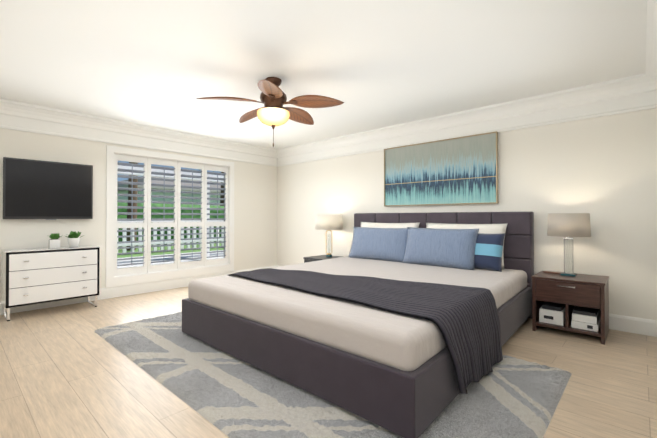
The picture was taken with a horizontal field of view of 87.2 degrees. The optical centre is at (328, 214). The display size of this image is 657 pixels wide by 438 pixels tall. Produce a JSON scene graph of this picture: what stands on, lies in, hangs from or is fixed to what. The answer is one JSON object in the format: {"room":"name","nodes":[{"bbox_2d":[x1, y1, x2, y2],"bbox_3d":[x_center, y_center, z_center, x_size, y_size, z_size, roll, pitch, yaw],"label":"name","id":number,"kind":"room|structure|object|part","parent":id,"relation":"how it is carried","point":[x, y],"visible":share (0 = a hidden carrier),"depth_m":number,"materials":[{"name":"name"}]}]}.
{"room":"bedroom","nodes":[
{"label":"bedroom","id":0,"kind":"room"},
{"bbox_2d":[0,128,276,301],"bbox_3d":[-2.810,-0.075,5.048,0.100,2.440,5.180,0,-1,42],"label":"wall","id":1,"kind":"structure","parent":0,"point":[24,233],"depth_m":4.66,"materials":[{"name":"white paint"}]},
{"bbox_2d":[3,157,92,219],"bbox_3d":[-3.418,-0.297,4.247,0.076,0.717,0.861,0,-1,42],"label":"tv","id":2,"kind":"object","parent":1,"relation":"attached to","point":[40,189],"visible":0.96,"depth_m":4.19,"materials":[{"name":"black plastic"}]},
{"bbox_2d":[0,265,276,314],"bbox_3d":[-2.766,1.070,5.000,0.018,0.150,5.180,0,-1,42],"label":"baseboard","id":3,"kind":"structure","parent":1,"relation":"attached to","point":[121,291],"depth_m":4.89,"materials":[{"name":"white"}]},
{"bbox_2d":[0,98,277,166],"bbox_3d":[-2.727,-1.141,4.979,0.125,0.310,5.180,0,-1,42],"label":"crown molding","id":4,"kind":"structure","parent":1,"relation":"attached to","point":[22,116],"depth_m":4.81,"materials":[{"name":"white paint"}]},
{"bbox_2d":[0,0,646,149],"bbox_3d":[-0.707,-1.358,3.147,5.980,0.100,5.580,0,-1,42],"label":"ceiling","id":5,"kind":"structure","parent":0,"point":[370,64],"depth_m":2.85,"materials":[{"name":"white paint"}]},
{"bbox_2d":[197,77,343,146],"bbox_3d":[-0.546,-0.980,3.384,1.299,0.651,1.314,0,-1,42],"label":"ceiling fan","id":6,"kind":"object","parent":5,"relation":"hanging from","point":[273,112],"visible":1,"depth_m":3.26,"materials":[{"name":"brown wood"}]},
{"bbox_3d":[-0.928,-1.062,3.170,0.531,0.061,0.216,0,14,-24],"label":"blade","id":7,"kind":"part","parent":6,"relation":"part of","materials":[{"name":"brown wood"}]},
{"bbox_3d":[-0.815,-1.058,3.662,0.216,0.061,0.531,-18,12,-40],"label":"blade","id":8,"kind":"part","parent":6,"relation":"part of","materials":[{"name":"brown wood"}]},
{"bbox_3d":[-0.495,-1.063,2.909,0.216,0.061,0.531,14,-2,-5],"label":"blade","id":9,"kind":"part","parent":6,"relation":"part of","materials":[{"name":"brown wood"}]},
{"bbox_3d":[-0.533,-1.102,3.338,0.260,0.200,0.260,0,-1,42],"label":"motor","id":10,"kind":"part","parent":6,"relation":"part of","materials":[{"name":"brown metal"}]},
{"bbox_3d":[-0.533,-0.934,3.337,0.316,0.135,0.316,0,-1,42],"label":"lamp shade","id":11,"kind":"part","parent":6,"relation":"part of","materials":[{"name":"white glass"}]},
{"bbox_3d":[-0.369,-1.075,3.301,0.135,0.008,0.060,0,-14,12],"label":"arm","id":12,"kind":"part","parent":6,"relation":"part of"},
{"bbox_3d":[-0.311,-1.058,3.707,0.216,0.061,0.531,-16,-8,29],"label":"blade","id":13,"kind":"part","parent":6,"relation":"part of","materials":[{"name":"brown wood"}]},
{"bbox_3d":[-0.113,-1.061,3.241,0.531,0.061,0.216,0,-14,12],"label":"blade","id":14,"kind":"part","parent":6,"relation":"part of","materials":[{"name":"brown wood"}]},
{"bbox_2d":[0,287,656,437],"bbox_3d":[-0.707,1.182,3.130,5.980,0.100,5.580,0,-1,42],"label":"floor","id":15,"kind":"structure","parent":0,"point":[66,371],"depth_m":2.35,"materials":[{"name":"brown wood"}]},
{"bbox_2d":[1,245,99,320],"bbox_3d":[-3.278,0.803,4.103,0.439,0.823,0.866,0,-1,42],"label":"dresser","id":16,"kind":"object","parent":15,"relation":"on","point":[36,275],"visible":0.98,"depth_m":3.92,"materials":[{"name":"painted wood"},{"name":"chrome"}]},
{"bbox_2d":[48,233,60,247],"bbox_3d":[-3.246,0.297,4.103,0.171,0.187,0.149,0,-1,42],"label":"plant","id":17,"kind":"object","parent":16,"relation":"on","point":[54,241],"visible":1,"depth_m":4.08,"materials":[{"name":"green plant"}]},
{"bbox_3d":[-3.260,0.340,4.103,0.100,0.100,0.100,0,-1,42],"label":"pot","id":18,"kind":"part","parent":17,"relation":"part of","materials":[{"name":"white ceramic"}]},
{"bbox_2d":[65,231,81,246],"bbox_3d":[-3.130,0.293,4.247,0.184,0.198,0.195,0,-1,42],"label":"plant","id":19,"kind":"object","parent":16,"relation":"on","point":[73,239],"visible":1,"depth_m":4.21,"materials":[{"name":"green plant"}]},
{"bbox_3d":[-3.132,0.336,4.243,0.128,0.110,0.128,0,-1,42],"label":"pot","id":20,"kind":"part","parent":19,"relation":"part of","materials":[{"name":"white ceramic"}]},
{"bbox_2d":[303,255,341,262],"bbox_3d":[-0.016,0.913,5.529,0.596,0.470,0.499,0,-1,42],"label":"nightstand","id":21,"kind":"object","parent":15,"relation":"on","point":[315,258],"visible":0.17,"depth_m":5.51,"materials":[{"name":"black wood"}]},
{"bbox_2d":[315,215,342,256],"bbox_3d":[0.008,0.336,5.620,0.450,0.684,0.450,0,-1,42],"label":"lamp","id":22,"kind":"object","parent":21,"relation":"on","point":[328,222],"visible":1,"depth_m":5.45,"materials":[{"name":"beige fabric"}]},
{"bbox_3d":[0.008,0.114,5.621,0.450,0.240,0.450,0,-1,42],"label":"lamp shade","id":23,"kind":"part","parent":22,"relation":"part of","materials":[{"name":"beige fabric"}]},
{"bbox_2d":[94,312,570,437],"bbox_3d":[-0.279,1.113,2.903,3.580,0.034,2.020,0,-1,42],"label":"rug","id":24,"kind":"object","parent":15,"relation":"on","point":[229,396],"visible":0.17,"depth_m":2.09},
{"bbox_2d":[182,211,533,437],"bbox_3d":[0.453,0.547,3.523,2.609,1.175,2.935,0,-1,42],"label":"bed","id":25,"kind":"object","parent":15,"relation":"on","point":[405,325],"visible":1,"depth_m":2.46,"materials":[{"name":"fabric"}]},
{"bbox_3d":[0.399,0.702,3.503,2.481,0.205,2.774,0,-1,42],"label":"mattress","id":26,"kind":"part","parent":25,"relation":"part of","materials":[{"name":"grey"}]},
{"bbox_2d":[228,268,502,393],"bbox_3d":[0.104,0.824,3.013,2.441,0.518,1.077,0,-1,42],"label":"throw","id":27,"kind":"object","parent":25,"relation":"on","point":[464,322],"depth_m":2.36,"materials":[{"name":"grey fabric"}]},
{"bbox_3d":[1.350,0.554,4.630,2.450,1.175,0.090,0,-1,42],"label":"headboard","id":28,"kind":"part","parent":25,"relation":"part of","materials":[{"name":"fabric"}]},
{"bbox_2d":[531,270,608,344],"bbox_3d":[2.358,0.858,3.366,0.567,0.550,0.511,0,-1,42],"label":"nightstand","id":29,"kind":"object","parent":15,"relation":"on","point":[578,303],"visible":0.98,"depth_m":3.22,"materials":[{"name":"brown wood"}]},
{"bbox_2d":[543,271,561,273],"bbox_3d":[2.317,0.592,3.549,0.070,0.014,0.180,0,0,-36],"label":"book","id":30,"kind":"object","parent":29,"relation":"on","point":[549,272],"depth_m":3.54,"materials":[{"name":"brown paper"}]},
{"bbox_3d":[2.206,0.718,3.200,0.495,0.193,0.024,0,-1,42],"label":"drawer","id":31,"kind":"part","parent":29,"relation":"part of","materials":[{"name":"brown wood"}]},
{"bbox_2d":[547,213,590,276],"bbox_3d":[2.379,0.291,3.420,0.356,0.614,0.356,0,-1,42],"label":"lamp","id":32,"kind":"object","parent":29,"relation":"on","point":[568,225],"visible":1,"depth_m":3.32,"materials":[{"name":"beige fabric"}]},
{"bbox_3d":[2.379,0.096,3.422,0.356,0.225,0.356,0,-1,42],"label":"lamp shade","id":33,"kind":"part","parent":32,"relation":"part of","materials":[{"name":"beige fabric"}]},
{"bbox_2d":[277,108,656,319],"bbox_3d":[1.067,-0.075,5.093,5.780,2.440,0.100,0,-1,42],"label":"wall","id":34,"kind":"structure","parent":0,"point":[602,170],"depth_m":3.72,"materials":[{"name":"white paint"}]},
{"bbox_2d":[384,131,497,205],"bbox_3d":[1.435,-0.564,4.659,1.590,0.860,0.046,0,-1,42],"label":"picture","id":35,"kind":"object","parent":34,"relation":"attached to","point":[458,170],"visible":0.94,"depth_m":4.56,"materials":[{"name":"fabric"}]},
{"bbox_2d":[276,73,656,165],"bbox_3d":[0.992,-1.140,5.017,5.580,0.310,0.125,0,-1,42],"label":"crown molding","id":36,"kind":"structure","parent":34,"relation":"attached to","point":[634,93],"depth_m":4.08,"materials":[{"name":"white paint"}]},
{"bbox_2d":[277,265,656,336],"bbox_3d":[1.028,1.070,5.042,5.580,0.150,0.018,0,-1,42],"label":"baseboard","id":37,"kind":"structure","parent":34,"relation":"attached to","point":[642,326],"depth_m":3.31,"materials":[{"name":"white"}]},
{"bbox_3d":[1.362,-0.102,1.193,0.100,2.440,5.280,0,-1,42],"label":"wall","id":38,"kind":"structure","parent":0,"visible":0},
{"bbox_2d":[646,0,656,81],"bbox_3d":[1.312,-1.166,1.313,0.125,0.310,5.180,0,-1,42],"label":"crown molding","id":39,"kind":"structure","parent":38,"relation":"attached to","point":[651,54],"depth_m":2.53,"materials":[{"name":"white paint"}]},
{"label":"outside","id":40,"kind":"structure","parent":0,"visible":0},
{"bbox_2d":[117,241,223,257],"bbox_3d":[-20.999,1.328,25.618,54.400,0.040,90.000,0,-1,42],"label":"lawn","id":41,"kind":"structure","parent":40,"point":[161,253],"depth_m":11.44,"materials":[{"name":"green plant"}]},
{"bbox_2d":[126,162,137,249],"bbox_3d":[-6.574,-1.432,11.692,3.709,5.246,3.533,0,-1,42],"label":"palm","id":42,"kind":"object","parent":41,"relation":"on","point":[130,204],"visible":0.15,"depth_m":11.65,"materials":[{"name":"brown"}]},
{"bbox_2d":[117,188,219,205],"bbox_3d":[-6.892,-0.149,34.769,9.000,3.000,25.500,0,-1,42],"label":"house","id":43,"kind":"structure","parent":41,"relation":"on","point":[162,199],"depth_m":24.39,"materials":[{"name":"white"}]},
{"bbox_2d":[117,176,220,192],"bbox_3d":[-6.892,-2.099,34.782,10.000,0.900,26.500,0,-1,42],"label":"roof","id":44,"kind":"structure","parent":43,"relation":"on","point":[166,188],"depth_m":24.16,"materials":[{"name":"grey"}]},
{"bbox_2d":[117,220,223,252],"bbox_3d":[-5.915,0.659,10.623,0.100,1.050,24.070,0,-1,42],"label":"fence","id":45,"kind":"object","parent":41,"relation":"on","point":[162,242],"visible":0.12,"depth_m":11.25,"materials":[{"name":"white wood"}]},
{"bbox_2d":[117,202,223,246],"bbox_3d":[-8.007,0.346,13.830,1.794,1.720,30.293,0,-1,42],"label":"hedge","id":46,"kind":"object","parent":41,"relation":"on","point":[162,211],"visible":0.04,"depth_m":14.22,"materials":[{"name":"green plant"}]},
{"bbox_2d":[117,250,223,267],"bbox_3d":[-3.384,1.177,8.275,5.000,0.020,12.000,0,-1,42],"label":"patio slab","id":47,"kind":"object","parent":41,"relation":"on","point":[119,262],"depth_m":9.10,"materials":[{"name":"grey concrete"}]},
{"bbox_2d":[117,165,223,256],"bbox_3d":[-3.257,-0.058,7.493,3.650,2.440,10.000,0,-1,42],"label":"patio","id":48,"kind":"structure","parent":47,"relation":"on","point":[172,177],"depth_m":8.98,"materials":[{"name":"white"}]},
{"bbox_2d":[199,169,223,205],"bbox_3d":[-6.045,-1.272,20.328,3.794,5.046,3.693,0,-1,42],"label":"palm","id":49,"kind":"object","parent":41,"relation":"on","point":[222,196],"depth_m":20.21,"materials":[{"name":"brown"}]},
{"bbox_3d":[-2.410,1.010,5.481,0.100,0.275,1.820,0,-1,42],"label":"wall","id":50,"kind":"structure","parent":0,"visible":0},
{"bbox_2d":[106,145,233,287],"bbox_3d":[-2.402,0.025,5.480,0.122,1.945,1.990,0,-1,42],"label":"window shutters","id":51,"kind":"object","parent":50,"relation":"attached to","point":[147,271],"depth_m":5.32,"materials":[{"name":"white wood"}]},
{"bbox_3d":[-2.399,-0.003,5.478,0.101,1.469,1.696,0,-1,42],"label":"window louvers","id":52,"kind":"part","parent":51,"relation":"part of","materials":[{"name":"white wood"}]},
{"bbox_2d":[224,172,224,257],"bbox_3d":[-2.443,0.006,5.518,0.009,1.735,1.820,0,-1,42],"label":"window frame","id":53,"kind":"structure","parent":50,"relation":"attached to","point":[224,216],"depth_m":6.16,"materials":[{"name":"grey wood"}]}
]}

